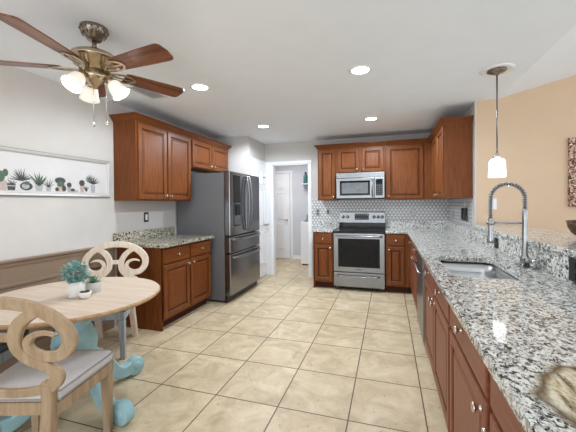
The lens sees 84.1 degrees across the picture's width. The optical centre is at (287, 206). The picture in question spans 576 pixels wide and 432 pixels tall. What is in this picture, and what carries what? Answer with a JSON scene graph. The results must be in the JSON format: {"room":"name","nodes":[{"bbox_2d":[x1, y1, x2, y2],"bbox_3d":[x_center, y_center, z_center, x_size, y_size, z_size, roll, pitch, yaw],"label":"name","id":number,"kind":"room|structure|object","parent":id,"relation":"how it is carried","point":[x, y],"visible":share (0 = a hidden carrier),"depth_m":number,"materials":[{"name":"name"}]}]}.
{"room":"kitchen","nodes":[
{"label":"kitchen","id":0,"kind":"room"},
{"bbox_2d":[0,65,213,326],"bbox_3d":[-2.408,0.106,2.043,0.120,2.440,7.250,0,1,17],"label":"wall","id":1,"kind":"structure","parent":0,"point":[38,113],"depth_m":2.89,"materials":[{"name":"grey paint"}]},
{"bbox_2d":[0,263,108,338],"bbox_3d":[-2.513,0.875,1.462,0.013,0.515,4.060,0,1,17],"label":"trim","id":2,"kind":"structure","parent":1,"relation":"attached to","point":[99,265],"depth_m":2.71,"materials":[{"name":"beige paint"}]},
{"bbox_2d":[0,146,109,197],"bbox_3d":[-2.152,-0.278,2.614,0.025,0.383,1.671,0,1,17],"label":"framed print","id":3,"kind":"object","parent":1,"relation":"attached to","point":[23,172],"visible":1,"depth_m":2.82,"materials":[{"name":"white paper"}]},
{"bbox_2d":[0,320,113,372],"bbox_3d":[-2.653,1.294,1.019,0.014,0.090,5.120,0,1,17],"label":"baseboard","id":4,"kind":"structure","parent":1,"relation":"attached to","point":[108,325],"depth_m":3.33,"materials":[{"name":"beige paint"}]},
{"bbox_2d":[0,249,114,366],"bbox_3d":[-2.658,0.864,1.028,0.004,0.770,5.145,0,1,17],"label":"trim","id":5,"kind":"structure","parent":1,"relation":"attached to","point":[19,273],"depth_m":2.74,"materials":[{"name":"beige paint"}]},
{"bbox_2d":[0,247,114,268],"bbox_3d":[-2.647,0.465,1.020,0.034,0.058,5.145,0,1,17],"label":"trim","id":6,"kind":"structure","parent":1,"relation":"attached to","point":[52,256],"depth_m":2.74,"materials":[{"name":"beige paint"}]},
{"bbox_2d":[113,227,174,241],"bbox_3d":[-1.733,0.333,3.941,0.022,0.106,1.020,0,1,17],"label":"backsplash","id":7,"kind":"structure","parent":1,"relation":"attached to","point":[149,233],"depth_m":3.85,"materials":[{"name":"stone"}]},
{"bbox_2d":[144,212,148,221],"bbox_3d":[-1.744,0.128,3.934,0.010,0.118,0.075,0,1,17],"label":"light switch","id":8,"kind":"object","parent":1,"relation":"attached to","point":[146,215],"visible":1,"depth_m":3.93,"materials":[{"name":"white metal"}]},
{"bbox_2d":[109,112,192,200],"bbox_3d":[-1.590,-0.532,3.862,0.350,0.920,1.032,0,1,17],"label":"upper cabinet","id":9,"kind":"object","parent":1,"relation":"attached to","point":[152,156],"visible":1,"depth_m":3.55,"materials":[{"name":"brown wood"}]},
{"bbox_2d":[190,133,231,172],"bbox_3d":[-1.270,-0.775,4.883,0.350,0.462,1.102,0,1,17],"label":"upper cabinet","id":10,"kind":"object","parent":1,"relation":"attached to","point":[208,155],"visible":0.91,"depth_m":4.74,"materials":[{"name":"brown wood"}]},
{"bbox_2d":[0,258,447,431],"bbox_3d":[1.158,1.323,2.327,7.600,0.060,9.900,0,1,17],"label":"floor","id":11,"kind":"structure","parent":0,"point":[285,354],"depth_m":2.59,"materials":[{"name":"beige tile"}]},
{"bbox_2d":[0,330,28,363],"bbox_3d":[-2.049,0.858,1.980,0.555,0.942,0.643,0,1,-1],"label":"dining chair","id":12,"kind":"object","parent":11,"relation":"on","point":[5,354],"visible":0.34,"depth_m":2.01,"materials":[{"name":"blue wood"}]},
{"bbox_2d":[0,296,113,431],"bbox_3d":[-1.264,0.855,1.627,0.662,0.942,0.555,0,1,-1],"label":"dining chair","id":13,"kind":"object","parent":11,"relation":"on","point":[42,384],"visible":1,"depth_m":1.47,"materials":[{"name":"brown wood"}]},
{"bbox_2d":[0,350,112,401],"bbox_3d":[-1.264,0.874,1.693,0.474,0.072,0.417,0,1,-1],"label":"cushion","id":14,"kind":"object","parent":13,"relation":"on","point":[81,367],"depth_m":1.63,"materials":[{"name":"grey fabric"}]},
{"bbox_2d":[0,277,159,431],"bbox_3d":[-1.407,0.949,2.111,1.054,0.734,1.054,0,1,17],"label":"dining table","id":15,"kind":"object","parent":11,"relation":"on","point":[117,294],"visible":0.45,"depth_m":2.01,"materials":[{"name":"brown wood"}]},
{"bbox_2d":[58,260,91,297],"bbox_3d":[-1.374,0.462,2.067,0.191,0.239,0.174,0,1,17],"label":"potted plant","id":16,"kind":"object","parent":15,"relation":"on","point":[75,284],"visible":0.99,"depth_m":2.04,"materials":[{"name":"blue plant"}]},
{"bbox_2d":[78,290,91,298],"bbox_3d":[-1.291,0.557,2.034,0.074,0.049,0.075,0,1,17],"label":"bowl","id":17,"kind":"object","parent":15,"relation":"on","point":[85,294],"visible":1,"depth_m":2.01,"materials":[{"name":"white ceramic"}]},
{"bbox_2d":[84,275,101,292],"bbox_3d":[-1.327,0.525,2.180,0.126,0.110,0.128,0,1,17],"label":"potted plant","id":18,"kind":"object","parent":15,"relation":"on","point":[93,284],"visible":0.94,"depth_m":2.16,"materials":[{"name":"grey plant"}]},
{"bbox_2d":[81,241,148,359],"bbox_3d":[-1.667,0.833,2.951,0.617,0.965,0.555,-1,1,-10],"label":"dining chair","id":19,"kind":"object","parent":11,"relation":"on","point":[125,270],"visible":0.63,"depth_m":3.14,"materials":[{"name":"beige wood"}]},
{"bbox_2d":[117,239,210,331],"bbox_3d":[-1.423,0.860,3.866,0.626,0.876,0.961,0,1,17],"label":"base cabinet","id":20,"kind":"object","parent":11,"relation":"on","point":[182,273],"visible":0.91,"depth_m":3.50,"materials":[{"name":"brown wood"}]},
{"bbox_2d":[113,227,214,247],"bbox_3d":[-1.434,0.350,3.847,0.648,0.144,1.020,0,1,17],"label":"countertop","id":21,"kind":"structure","parent":20,"relation":"on","point":[166,237],"depth_m":3.76,"materials":[{"name":"grey stone"}]},
{"bbox_2d":[177,170,260,301],"bbox_3d":[-0.967,0.392,4.828,0.904,1.760,1.020,0,1,17],"label":"refrigerator","id":22,"kind":"object","parent":11,"relation":"on","point":[224,205],"visible":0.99,"depth_m":4.37,"materials":[{"name":"grey metal"}]},
{"bbox_2d":[301,214,308,264],"bbox_3d":[0.680,0.712,7.050,0.660,1.070,0.640,0,1,17],"label":"washing machine","id":23,"kind":"object","parent":11,"relation":"on","point":[304,224],"visible":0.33,"depth_m":6.82,"materials":[{"name":"white metal"}]},
{"bbox_2d":[313,232,333,287],"bbox_3d":[0.639,0.828,5.266,0.313,0.876,0.711,0,1,17],"label":"base cabinet","id":24,"kind":"object","parent":11,"relation":"on","point":[323,248],"visible":0.87,"depth_m":4.96,"materials":[{"name":"brown wood"}]},
{"bbox_2d":[311,220,338,231],"bbox_3d":[0.630,0.318,5.281,0.339,0.144,0.700,0,1,17],"label":"countertop","id":25,"kind":"structure","parent":24,"relation":"on","point":[325,226],"depth_m":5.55,"materials":[{"name":"grey stone"}]},
{"bbox_2d":[333,212,384,291],"bbox_3d":[1.147,0.677,5.070,0.760,1.175,0.757,0,1,17],"label":"range","id":26,"kind":"object","parent":11,"relation":"on","point":[359,249],"visible":1,"depth_m":4.80,"materials":[{"name":"grey metal"}]},
{"bbox_2d":[333,228,384,232],"bbox_3d":[1.143,0.374,5.060,0.760,0.020,0.590,0,1,17],"label":"cooktop","id":27,"kind":"object","parent":26,"relation":"in","point":[340,230],"depth_m":4.92,"materials":[{"name":"black glass"}]},
{"bbox_2d":[386,233,410,292],"bbox_3d":[1.693,0.823,4.935,0.345,0.876,0.711,0,1,17],"label":"base cabinet","id":28,"kind":"object","parent":11,"relation":"on","point":[398,247],"visible":0.95,"depth_m":4.63,"materials":[{"name":"brown wood"}]},
{"bbox_2d":[409,240,416,309],"bbox_3d":[1.821,0.833,3.886,0.611,0.876,1.235,0,1,17],"label":"base cabinet","id":29,"kind":"object","parent":11,"relation":"on","point":[413,273],"visible":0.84,"depth_m":3.99,"materials":[{"name":"red wood"}]},
{"bbox_2d":[385,221,575,431],"bbox_3d":[1.317,0.324,2.742,0.953,0.174,5.132,0,1,17],"label":"countertop","id":30,"kind":"structure","parent":29,"relation":"on","point":[523,330],"depth_m":1.17,"materials":[{"name":"grey stone"}]},
{"bbox_2d":[440,261,518,279],"bbox_3d":[1.208,0.507,2.064,0.398,0.174,0.738,0,1,17],"label":"sink","id":31,"kind":"object","parent":30,"relation":"in","point":[463,269],"visible":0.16,"depth_m":2.38,"materials":[{"name":"metal"}]},
{"bbox_2d":[494,238,497,247],"bbox_3d":[1.775,0.309,2.727,0.009,0.088,0.100,0,1,17],"label":"wall outlet","id":32,"kind":"object","parent":30,"relation":"attached to","point":[495,239],"visible":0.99,"depth_m":2.72,"materials":[{"name":"black plastic"}]},
{"bbox_2d":[486,182,539,269],"bbox_3d":[1.405,0.110,2.025,0.244,0.540,0.256,0,1,17],"label":"spring faucet","id":33,"kind":"object","parent":30,"relation":"on","point":[525,260],"visible":1,"depth_m":2.02,"materials":[{"name":"metal"}]},
{"bbox_2d":[569,257,575,282],"bbox_3d":[1.414,0.314,1.578,0.009,0.118,0.100,0,1,17],"label":"wall outlet","id":34,"kind":"object","parent":30,"relation":"attached to","point":[572,261],"visible":1,"depth_m":1.58,"materials":[{"name":"black plastic"}]},
{"bbox_2d":[572,261,575,279],"bbox_3d":[1.411,0.314,1.578,0.004,0.088,0.034,0,1,17],"label":"receptacle","id":35,"kind":"object","parent":34,"relation":"attached to","point":[573,262],"depth_m":1.57,"materials":[{"name":"black plastic"}]},
{"bbox_2d":[413,250,425,341],"bbox_3d":[1.524,0.848,2.989,0.619,0.870,0.620,0,1,17],"label":"dishwasher","id":36,"kind":"object","parent":11,"relation":"on","point":[420,267],"visible":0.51,"depth_m":2.91,"materials":[{"name":"silver metal"}]},
{"bbox_2d":[424,265,451,431],"bbox_3d":[1.254,0.857,2.119,0.591,0.876,1.170,0,1,17],"label":"base cabinet","id":37,"kind":"object","parent":11,"relation":"on","point":[437,308],"visible":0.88,"depth_m":1.97,"materials":[{"name":"red wood"}]},
{"bbox_2d":[450,307,493,431],"bbox_3d":[0.987,0.868,1.237,0.611,0.876,0.670,0,1,17],"label":"base cabinet","id":38,"kind":"object","parent":11,"relation":"on","point":[470,408],"visible":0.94,"depth_m":1.28,"materials":[{"name":"red wood"}]},
{"bbox_2d":[481,374,524,431],"bbox_3d":[0.787,0.876,0.600,0.611,0.876,0.661,0,1,17],"label":"base cabinet","id":39,"kind":"object","parent":11,"relation":"on","point":[503,419],"visible":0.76,"depth_m":0.89,"materials":[{"name":"red wood"}]},
{"bbox_2d":[214,136,264,174],"bbox_3d":[-0.900,0.054,5.753,0.770,2.440,0.733,0,1,17],"label":"wall","id":40,"kind":"structure","parent":0,"point":[242,149],"depth_m":5.35,"materials":[{"name":"grey paint"}]},
{"bbox_2d":[251,157,266,274],"bbox_3d":[-0.508,0.219,5.675,0.022,2.105,0.635,0,1,17],"label":"trim","id":41,"kind":"structure","parent":40,"relation":"attached to","point":[253,160],"depth_m":5.41,"materials":[{"name":"white paint"}]},
{"bbox_2d":[254,162,268,277],"bbox_3d":[-0.466,0.244,5.675,0.104,2.030,0.540,0,1,17],"label":"door","id":42,"kind":"structure","parent":40,"relation":"in","point":[259,169],"depth_m":5.74,"materials":[{"name":"white paint"}]},
{"bbox_2d":[0,0,575,143],"bbox_3d":[1.134,-1.566,2.296,7.600,0.838,9.900,0,1,17],"label":"ceiling","id":43,"kind":"structure","parent":0,"point":[282,65],"depth_m":2.40,"materials":[{"name":"paint"}]},
{"bbox_2d":[0,13,183,126],"bbox_3d":[-1.193,-0.809,1.990,1.132,0.630,1.148,0,1,17],"label":"ceiling fan","id":44,"kind":"object","parent":43,"relation":"hanging from","point":[95,65],"visible":1,"depth_m":1.93,"materials":[{"name":"brown wood"}]},
{"bbox_2d":[125,86,168,99],"bbox_3d":[-1.387,-1.130,3.158,0.200,0.010,0.380,0,1,17],"label":"ceiling vent","id":45,"kind":"object","parent":43,"relation":"in","point":[150,94],"visible":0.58,"depth_m":3.18,"materials":[{"name":"paint"}]},
{"bbox_2d":[190,83,209,90],"bbox_3d":[-0.836,-1.134,3.037,0.190,0.008,0.190,0,1,17],"label":"recessed light","id":46,"kind":"object","parent":43,"relation":"in","point":[196,86],"visible":1,"depth_m":3.03,"materials":[{"name":"white ceramic"}]},
{"bbox_2d":[257,125,269,127],"bbox_3d":[-0.355,-1.155,4.594,0.190,0.008,0.190,0,1,17],"label":"recessed light","id":47,"kind":"object","parent":43,"relation":"in","point":[258,126],"visible":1,"depth_m":4.59,"materials":[{"name":"white"}]},
{"bbox_2d":[349,65,371,74],"bbox_3d":[0.606,-1.142,2.677,0.190,0.008,0.190,0,1,17],"label":"recessed light","id":48,"kind":"object","parent":43,"relation":"in","point":[360,69],"visible":1,"depth_m":2.67,"materials":[{"name":"white"}]},
{"bbox_2d":[364,117,377,120],"bbox_3d":[1.100,-1.163,4.231,0.190,0.008,0.190,0,1,17],"label":"recessed light","id":49,"kind":"object","parent":43,"relation":"in","point":[367,118],"visible":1,"depth_m":4.21,"materials":[{"name":"white"}]},
{"bbox_2d":[479,63,515,177],"bbox_3d":[1.758,-0.703,2.688,0.256,0.904,0.256,0,1,17],"label":"pendant lamp","id":50,"kind":"object","parent":43,"relation":"hanging from","point":[497,165],"visible":1,"depth_m":2.66,"materials":[{"name":"white glass"}]},
{"bbox_2d":[265,133,430,281],"bbox_3d":[0.828,0.031,6.546,4.450,2.440,1.817,0,1,17],"label":"wall","id":51,"kind":"structure","parent":0,"point":[304,150],"depth_m":5.87,"materials":[{"name":"grey paint"}]},
{"bbox_2d":[266,162,269,274],"bbox_3d":[-0.382,0.217,5.967,0.088,2.100,0.018,0,1,17],"label":"trim","id":52,"kind":"structure","parent":51,"relation":"attached to","point":[267,163],"depth_m":5.95,"materials":[{"name":"white paint"}]},
{"bbox_2d":[275,173,289,258],"bbox_3d":[-0.318,0.221,7.699,0.740,2.030,0.104,0,1,17],"label":"door","id":53,"kind":"structure","parent":51,"relation":"in","point":[282,181],"depth_m":7.65,"materials":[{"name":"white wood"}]},
{"bbox_2d":[275,170,292,258],"bbox_3d":[-0.305,0.193,7.741,0.870,2.110,0.020,0,1,17],"label":"trim","id":54,"kind":"structure","parent":51,"relation":"attached to","point":[290,171],"depth_m":7.61,"materials":[{"name":"white paint"}]},
{"bbox_2d":[269,160,312,276],"bbox_3d":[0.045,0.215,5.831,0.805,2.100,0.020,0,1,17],"label":"trim","id":55,"kind":"structure","parent":51,"relation":"attached to","point":[309,162],"depth_m":5.78,"materials":[{"name":"white paint"}]},
{"bbox_2d":[293,255,300,258],"bbox_3d":[0.658,1.198,7.454,1.110,0.090,0.015,0,1,17],"label":"baseboard","id":56,"kind":"structure","parent":51,"relation":"attached to","point":[294,256],"depth_m":7.59,"materials":[{"name":"white paint"}]},
{"bbox_2d":[314,144,336,200],"bbox_3d":[0.662,-0.568,5.439,0.367,0.920,0.352,0,1,17],"label":"upper cabinet","id":57,"kind":"object","parent":51,"relation":"attached to","point":[327,170],"visible":0.96,"depth_m":5.30,"materials":[{"name":"brown wood"}]},
{"bbox_2d":[320,220,338,226],"bbox_3d":[0.731,0.295,5.604,0.339,0.106,0.022,0,1,17],"label":"backsplash","id":58,"kind":"structure","parent":51,"relation":"attached to","point":[323,223],"depth_m":5.60,"materials":[{"name":"stone"}]},
{"bbox_2d":[336,141,384,172],"bbox_3d":[1.201,-0.791,5.267,0.768,0.480,0.352,0,1,17],"label":"upper cabinet","id":59,"kind":"object","parent":51,"relation":"attached to","point":[357,157],"visible":0.9,"depth_m":5.13,"materials":[{"name":"brown wood"}]},
{"bbox_2d":[336,172,384,199],"bbox_3d":[1.192,-0.333,5.227,0.750,0.426,0.445,0,1,17],"label":"microwave","id":60,"kind":"object","parent":59,"relation":"attached to","point":[360,185],"visible":0.99,"depth_m":5.05,"materials":[{"name":"grey metal"}]},
{"bbox_2d":[312,198,471,227],"bbox_3d":[1.275,0.117,4.692,2.225,0.500,1.453,0,1,17],"label":"backsplash","id":61,"kind":"structure","parent":51,"relation":"attached to","point":[425,209],"depth_m":5.26,"materials":[{"name":"tile"}]},
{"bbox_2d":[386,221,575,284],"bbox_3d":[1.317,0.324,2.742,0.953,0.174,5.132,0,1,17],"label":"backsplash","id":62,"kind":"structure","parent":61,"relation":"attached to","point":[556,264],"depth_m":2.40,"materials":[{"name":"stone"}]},
{"bbox_2d":[385,138,430,199],"bbox_3d":[2.029,-0.575,5.009,0.960,0.920,0.352,0,1,17],"label":"upper cabinet","id":63,"kind":"object","parent":51,"relation":"attached to","point":[407,161],"visible":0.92,"depth_m":4.92,"materials":[{"name":"brown wood"}]},
{"bbox_3d":[0.621,-0.461,7.347,0.620,0.150,0.200,0,1,17],"label":"wall shelf","id":64,"kind":"object","parent":51,"relation":"attached to","visible":0},
{"bbox_2d":[303,172,307,182],"bbox_3d":[0.407,-0.668,7.401,0.100,0.267,0.100,0,1,17],"label":"detergent bottle","id":65,"kind":"object","parent":64,"relation":"on","point":[305,177],"visible":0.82,"depth_m":7.37,"materials":[{"name":"teal plastic"}]},
{"bbox_2d":[463,106,471,115],"bbox_3d":[2.396,0.042,4.333,0.130,2.440,1.463,0,1,17],"label":"wall","id":66,"kind":"structure","parent":0,"point":[469,111],"depth_m":3.78,"materials":[{"name":"grey paint"}]},
{"bbox_2d":[428,115,473,198],"bbox_3d":[2.095,-0.567,4.206,0.342,0.920,1.240,0,1,17],"label":"upper cabinet","id":67,"kind":"object","parent":66,"relation":"attached to","point":[451,138],"visible":1,"depth_m":3.67,"materials":[{"name":"brown wood"}]},
{"bbox_2d":[461,208,464,220],"bbox_3d":[2.211,0.094,4.045,0.035,0.165,0.072,0,1,17],"label":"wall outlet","id":68,"kind":"object","parent":66,"relation":"attached to","point":[462,209],"visible":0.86,"depth_m":4.02,"materials":[{"name":"black plastic"}]},
{"bbox_2d":[464,208,467,221],"bbox_3d":[2.163,0.096,3.892,0.035,0.165,0.072,0,1,17],"label":"handset","id":69,"kind":"object","parent":66,"relation":"attached to","point":[465,209],"visible":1,"depth_m":3.87,"materials":[{"name":"black plastic"}]},
{"bbox_2d":[472,101,475,223],"bbox_3d":[2.092,-0.473,3.594,0.015,1.390,0.136,0,1,17],"label":"trim","id":70,"kind":"structure","parent":66,"relation":"attached to","point":[474,102],"depth_m":3.55,"materials":[{"name":"grey paint"}]},
{"bbox_2d":[476,75,575,233],"bbox_3d":[3.658,-0.335,3.102,3.280,3.198,0.120,0,1,17],"label":"wall","id":71,"kind":"structure","parent":0,"point":[535,125],"depth_m":3.38,"materials":[{"name":"beige paint"}]},
{"bbox_2d":[492,199,496,208],"bbox_3d":[2.234,-0.030,3.486,0.075,0.118,0.009,0,1,17],"label":"wall outlet","id":72,"kind":"object","parent":71,"relation":"attached to","point":[494,206],"visible":0.49,"depth_m":3.48,"materials":[{"name":"white paint"}]},
{"bbox_2d":[568,138,575,206],"bbox_3d":[3.253,-0.353,3.147,0.800,0.700,0.033,0,1,17],"label":"picture","id":73,"kind":"object","parent":71,"relation":"attached to","point":[571,141],"visible":1,"depth_m":3.25,"materials":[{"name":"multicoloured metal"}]},
{"bbox_3d":[1.517,0.773,1.577,0.140,1.050,4.100,0,1,17],"label":"wall","id":74,"kind":"structure","parent":0,"visible":0},
{"bbox_2d":[470,224,575,257],"bbox_3d":[1.627,0.232,1.533,0.458,0.032,4.095,0,1,17],"label":"bar","id":75,"kind":"object","parent":74,"relation":"on","point":[564,243],"visible":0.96,"depth_m":2.24,"materials":[{"name":"stone"}]},
{"bbox_2d":[566,220,575,235],"bbox_3d":[1.946,0.149,2.068,0.226,0.116,0.226,0,1,17],"label":"wooden bowl","id":76,"kind":"object","parent":75,"relation":"on","point":[571,224],"visible":1,"depth_m":2.08,"materials":[{"name":"brown wood"}]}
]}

